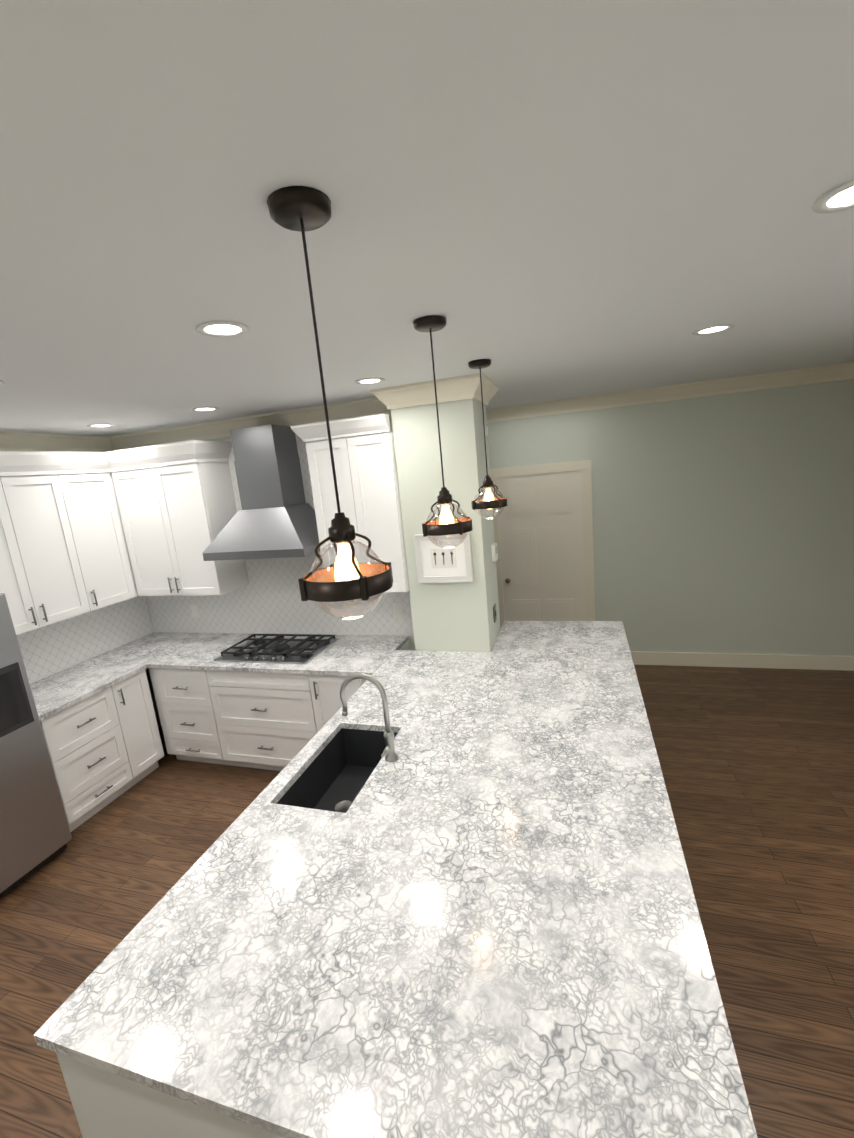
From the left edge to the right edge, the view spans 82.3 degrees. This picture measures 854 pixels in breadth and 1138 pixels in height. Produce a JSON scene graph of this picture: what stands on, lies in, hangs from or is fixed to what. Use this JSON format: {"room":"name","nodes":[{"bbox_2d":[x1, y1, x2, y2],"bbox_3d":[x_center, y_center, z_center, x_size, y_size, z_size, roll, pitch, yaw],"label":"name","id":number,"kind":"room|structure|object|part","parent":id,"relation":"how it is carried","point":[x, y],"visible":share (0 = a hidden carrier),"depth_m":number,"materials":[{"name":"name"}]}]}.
{"room":"kitchen","nodes":[
{"label":"kitchen","id":0,"kind":"room"},
{"bbox_2d":[0,665,853,1137],"bbox_3d":[-2.113,1.835,3.217,12.550,0.060,6.850,-2,12,18],"label":"floor","id":1,"kind":"structure","parent":0,"point":[756,765],"depth_m":2.69,"materials":[{"name":"brown wood"}]},
{"bbox_2d":[0,593,71,897],"bbox_3d":[-2.814,1.087,2.676,0.825,1.723,0.918,-2,12,18],"label":"refrigerator","id":2,"kind":"object","parent":1,"relation":"on","point":[35,834],"visible":0.98,"depth_m":2.88,"materials":[{"name":"grey metal"}]},
{"bbox_3d":[-2.450,0.777,2.736,0.008,0.380,0.389,-2,12,18],"label":"door panel","id":3,"kind":"part","parent":2,"relation":"part of","materials":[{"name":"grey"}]},
{"bbox_2d":[41,726,143,831],"bbox_3d":[-2.650,1.339,3.534,0.658,0.882,0.601,-2,12,18],"label":"base cabinet","id":4,"kind":"object","parent":1,"relation":"on","point":[92,768],"depth_m":3.41,"materials":[{"name":"white wood"}]},
{"bbox_2d":[29,630,407,749],"bbox_3d":[-1.621,0.760,3.596,2.614,0.032,1.566,-2,12,18],"label":"countertop","id":5,"kind":"structure","parent":4,"relation":"on","point":[197,695],"depth_m":3.69,"materials":[{"name":"white stone"}]},
{"bbox_2d":[214,634,336,663],"bbox_3d":[-1.190,0.621,3.874,0.800,0.045,0.510,-2,12,18],"label":"gas cooktop","id":6,"kind":"object","parent":5,"relation":"in","point":[282,649],"visible":1,"depth_m":3.82,"materials":[{"name":"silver metal"}]},
{"bbox_2d":[136,734,167,776],"bbox_3d":[-2.537,1.253,3.899,0.658,0.882,0.307,-2,12,18],"label":"base cabinet","id":7,"kind":"object","parent":1,"relation":"on","point":[149,745],"depth_m":3.88,"materials":[{"name":"white wood"}]},
{"bbox_2d":[164,734,219,763],"bbox_3d":[-1.816,1.122,4.206,0.577,0.882,0.696,-2,12,18],"label":"base cabinet","id":8,"kind":"object","parent":1,"relation":"on","point":[190,749],"depth_m":3.95,"materials":[{"name":"white wood"}]},
{"bbox_2d":[58,699,349,1137],"bbox_3d":[0.081,1.327,2.326,1.400,0.881,2.563,-2,12,18],"label":"kitchen island","id":9,"kind":"object","parent":1,"relation":"on","point":[104,1106],"depth_m":1.20,"materials":[{"name":"wood"}]},
{"bbox_2d":[34,621,757,1137],"bbox_3d":[0.266,0.803,2.509,1.629,0.032,3.280,-2,12,18],"label":"island countertop","id":10,"kind":"structure","parent":9,"relation":"on","point":[500,934],"depth_m":1.36,"materials":[{"name":"white stone"}]},
{"bbox_2d":[276,728,397,812],"bbox_3d":[-0.378,1.040,2.309,0.374,0.230,0.674,-2,12,18],"label":"sink","id":11,"kind":"object","parent":10,"relation":"in","point":[336,774],"visible":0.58,"depth_m":2.51,"materials":[{"name":"grey"}]},
{"bbox_2d":[340,673,397,761],"bbox_3d":[-0.292,0.688,2.201,0.256,0.417,0.168,-2,12,18],"label":"faucet","id":12,"kind":"object","parent":10,"relation":"on","point":[389,754],"visible":1,"depth_m":2.22,"materials":[{"name":"silver metal"}]},
{"bbox_2d":[216,742,300,770],"bbox_3d":[-1.090,1.100,3.975,0.947,0.882,0.696,-2,12,18],"label":"base cabinet","id":13,"kind":"object","parent":1,"relation":"on","point":[243,754],"depth_m":3.77,"materials":[{"name":"white wood"}]},
{"bbox_2d":[400,638,408,649],"bbox_3d":[-0.453,1.081,3.773,0.513,0.882,0.696,-2,12,18],"label":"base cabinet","id":14,"kind":"object","parent":1,"relation":"on","point":[406,644],"depth_m":3.86,"materials":[{"name":"white"}]},
{"bbox_2d":[0,0,853,435],"bbox_3d":[-2.373,-0.896,2.657,12.550,0.060,6.850,-2,12,18],"label":"ceiling","id":15,"kind":"structure","parent":0,"point":[540,200],"depth_m":0.99,"materials":[{"name":"white paint"}]},
{"bbox_2d":[87,424,114,426],"bbox_3d":[-2.378,-1.046,3.563,0.172,0.005,0.172,-4,12,9],"label":"recessed light","id":16,"kind":"object","parent":15,"relation":"in","point":[91,425],"depth_m":3.56,"materials":[{"name":"white plastic"}]},
{"bbox_2d":[191,407,218,411],"bbox_3d":[-1.492,-1.073,3.281,0.172,0.005,0.172,-4,12,9],"label":"recessed light","id":17,"kind":"object","parent":15,"relation":"in","point":[200,409],"depth_m":3.28,"materials":[{"name":"white plastic"}]},
{"bbox_2d":[196,321,249,336],"bbox_3d":[-0.696,-0.818,1.666,0.172,0.005,0.172,-4,12,9],"label":"recessed light","id":18,"kind":"object","parent":15,"relation":"in","point":[212,328],"depth_m":1.66,"materials":[{"name":"white plastic"}]},
{"bbox_2d":[267,186,392,619],"bbox_3d":[-0.211,-0.303,1.046,0.200,0.852,0.200,-2,12,18],"label":"pendant light","id":19,"kind":"object","parent":15,"relation":"hanging from","point":[345,576],"visible":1,"depth_m":1.04,"materials":[{"name":"brown metal"}]},
{"bbox_3d":[-0.180,0.026,1.113,0.176,0.178,0.176,-2,12,18],"label":"glass","id":20,"kind":"part","parent":19,"relation":"part of","materials":[{"name":"clear glass"}]},
{"bbox_2d":[355,378,384,383],"bbox_3d":[-0.331,-1.093,2.840,0.172,0.005,0.172,-11,13,-26],"label":"recessed light","id":21,"kind":"object","parent":15,"relation":"in","point":[366,380],"depth_m":2.84,"materials":[{"name":"white plastic"}]},
{"bbox_2d":[413,315,472,548],"bbox_3d":[0.049,-0.500,1.885,0.200,0.852,0.200,-2,12,18],"label":"pendant light","id":22,"kind":"object","parent":15,"relation":"hanging from","point":[447,523],"visible":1,"depth_m":1.88,"materials":[{"name":"brown metal"}]},
{"bbox_3d":[0.081,-0.171,1.952,0.176,0.178,0.176,-2,12,18],"label":"glass","id":23,"kind":"part","parent":22,"relation":"part of","materials":[{"name":"clear glass"}]},
{"bbox_2d":[468,359,506,518],"bbox_3d":[0.320,-0.695,2.688,0.200,0.842,0.200,-2,12,18],"label":"pendant light","id":24,"kind":"object","parent":15,"relation":"hanging from","point":[489,501],"visible":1,"depth_m":2.69,"materials":[{"name":"brown metal"}]},
{"bbox_3d":[0.351,-0.371,2.755,0.176,0.178,0.176,-2,12,18],"label":"glass","id":25,"kind":"part","parent":24,"relation":"part of","materials":[{"name":"clear glass"}]},
{"bbox_2d":[692,324,733,334],"bbox_3d":[1.385,-1.160,2.367,0.172,0.005,0.172,-4,12,9],"label":"recessed light","id":26,"kind":"object","parent":15,"relation":"in","point":[722,327],"depth_m":2.36,"materials":[{"name":"white plastic"}]},
{"bbox_2d":[812,180,853,212],"bbox_3d":[0.999,-0.869,1.127,0.172,0.005,0.172,-4,12,9],"label":"recessed light","id":27,"kind":"object","parent":15,"relation":"in","point":[839,198],"depth_m":1.15,"materials":[{"name":"white plastic"}]},
{"bbox_2d":[3,379,853,726],"bbox_3d":[-2.249,0.464,2.968,12.420,2.740,6.634,-2,12,18],"label":"wall","id":28,"kind":"structure","parent":0,"point":[723,523],"depth_m":4.55,"materials":[{"name":"green paint"}]},
{"bbox_2d":[0,518,15,581],"bbox_3d":[-3.023,-0.190,2.442,0.697,0.770,1.134,-2,12,18],"label":"upper cabinet","id":29,"kind":"object","parent":28,"relation":"attached to","point":[7,567],"depth_m":3.25,"materials":[{"name":"white wood"}]},
{"bbox_2d":[0,451,83,637],"bbox_3d":[-2.919,-0.175,3.386,0.322,1.205,0.831,-2,12,18],"label":"upper cabinet","id":30,"kind":"object","parent":28,"relation":"attached to","point":[43,594],"depth_m":3.41,"materials":[{"name":"white wood"}]},
{"bbox_2d":[44,452,135,617],"bbox_3d":[-2.728,-0.297,3.890,0.388,1.205,0.512,-2,12,18],"label":"upper cabinet","id":31,"kind":"object","parent":28,"relation":"attached to","point":[97,549],"depth_m":3.82,"materials":[{"name":"white wood"}]},
{"bbox_2d":[104,440,251,601],"bbox_3d":[-2.095,-0.396,4.078,0.882,1.205,0.432,-2,12,18],"label":"upper cabinet","id":32,"kind":"object","parent":28,"relation":"attached to","point":[171,507],"depth_m":3.94,"materials":[{"name":"white wood"}]},
{"bbox_2d":[190,605,198,616],"bbox_3d":[-2.142,0.389,4.500,0.070,0.115,0.005,-2,12,18],"label":"electrical outlet plate","id":33,"kind":"object","parent":28,"relation":"attached to","point":[194,610],"depth_m":4.50,"materials":[{"name":"white plastic"}]},
{"bbox_2d":[202,424,319,560],"bbox_3d":[-1.238,-0.586,3.707,0.870,0.944,0.528,-2,12,18],"label":"range hood","id":34,"kind":"object","parent":28,"relation":"attached to","point":[275,517],"visible":0.85,"depth_m":3.62,"materials":[{"name":"silver metal"}]},
{"bbox_2d":[300,414,409,593],"bbox_3d":[-0.453,-0.455,3.592,0.636,1.210,0.361,-2,12,18],"label":"upper cabinet","id":35,"kind":"object","parent":28,"relation":"attached to","point":[365,464],"depth_m":3.39,"materials":[{"name":"white wood"}]},
{"bbox_2d":[392,603,401,617],"bbox_3d":[-0.237,0.331,3.895,0.070,0.115,0.005,-2,12,18],"label":"electrical outlet plate","id":36,"kind":"object","parent":28,"relation":"attached to","point":[397,611],"depth_m":3.89,"materials":[{"name":"white plastic"}]},
{"bbox_2d":[0,362,853,451],"bbox_3d":[-2.350,-0.816,2.723,12.150,0.124,6.350,-2,12,18],"label":"crown molding","id":37,"kind":"structure","parent":28,"relation":"attached to","point":[385,400],"depth_m":4.04,"materials":[{"name":"beige wood"}]},
{"bbox_2d":[414,532,473,582],"bbox_3d":[0.114,-0.075,3.351,0.390,0.340,0.033,-2,12,18],"label":"picture frame","id":38,"kind":"object","parent":28,"relation":"attached to","point":[435,563],"visible":0.96,"depth_m":3.35,"materials":[{"name":"white wood"}]},
{"bbox_2d":[483,426,487,435],"bbox_3d":[0.413,-0.971,3.432,0.020,0.060,0.080,-2,12,18],"label":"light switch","id":39,"kind":"object","parent":28,"relation":"attached to","point":[486,427],"depth_m":3.40,"materials":[{"name":"white plastic"}]},
{"bbox_2d":[491,543,497,560],"bbox_3d":[0.501,-0.125,3.613,0.030,0.120,0.100,-2,12,18],"label":"light switch","id":40,"kind":"object","parent":28,"relation":"attached to","point":[494,550],"depth_m":3.57,"materials":[{"name":"white plastic"}]},
{"bbox_2d":[493,604,496,622],"bbox_3d":[0.504,0.327,3.606,0.014,0.120,0.090,-2,12,18],"label":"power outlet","id":41,"kind":"object","parent":28,"relation":"attached to","point":[494,607],"depth_m":3.59,"materials":[{"name":"white plastic"}]},
{"bbox_2d":[490,460,594,629],"bbox_3d":[1.209,-0.009,5.157,1.050,2.145,0.104,-2,12,18],"label":"door","id":42,"kind":"structure","parent":28,"relation":"attached to","point":[543,529],"depth_m":5.12,"materials":[{"name":"beige wood"}]},
{"bbox_2d":[630,651,853,670],"bbox_3d":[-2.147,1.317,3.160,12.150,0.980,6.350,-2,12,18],"label":"baseboard","id":43,"kind":"structure","parent":28,"relation":"attached to","point":[811,662],"depth_m":4.81,"materials":[{"name":"beige wood"}]}
]}

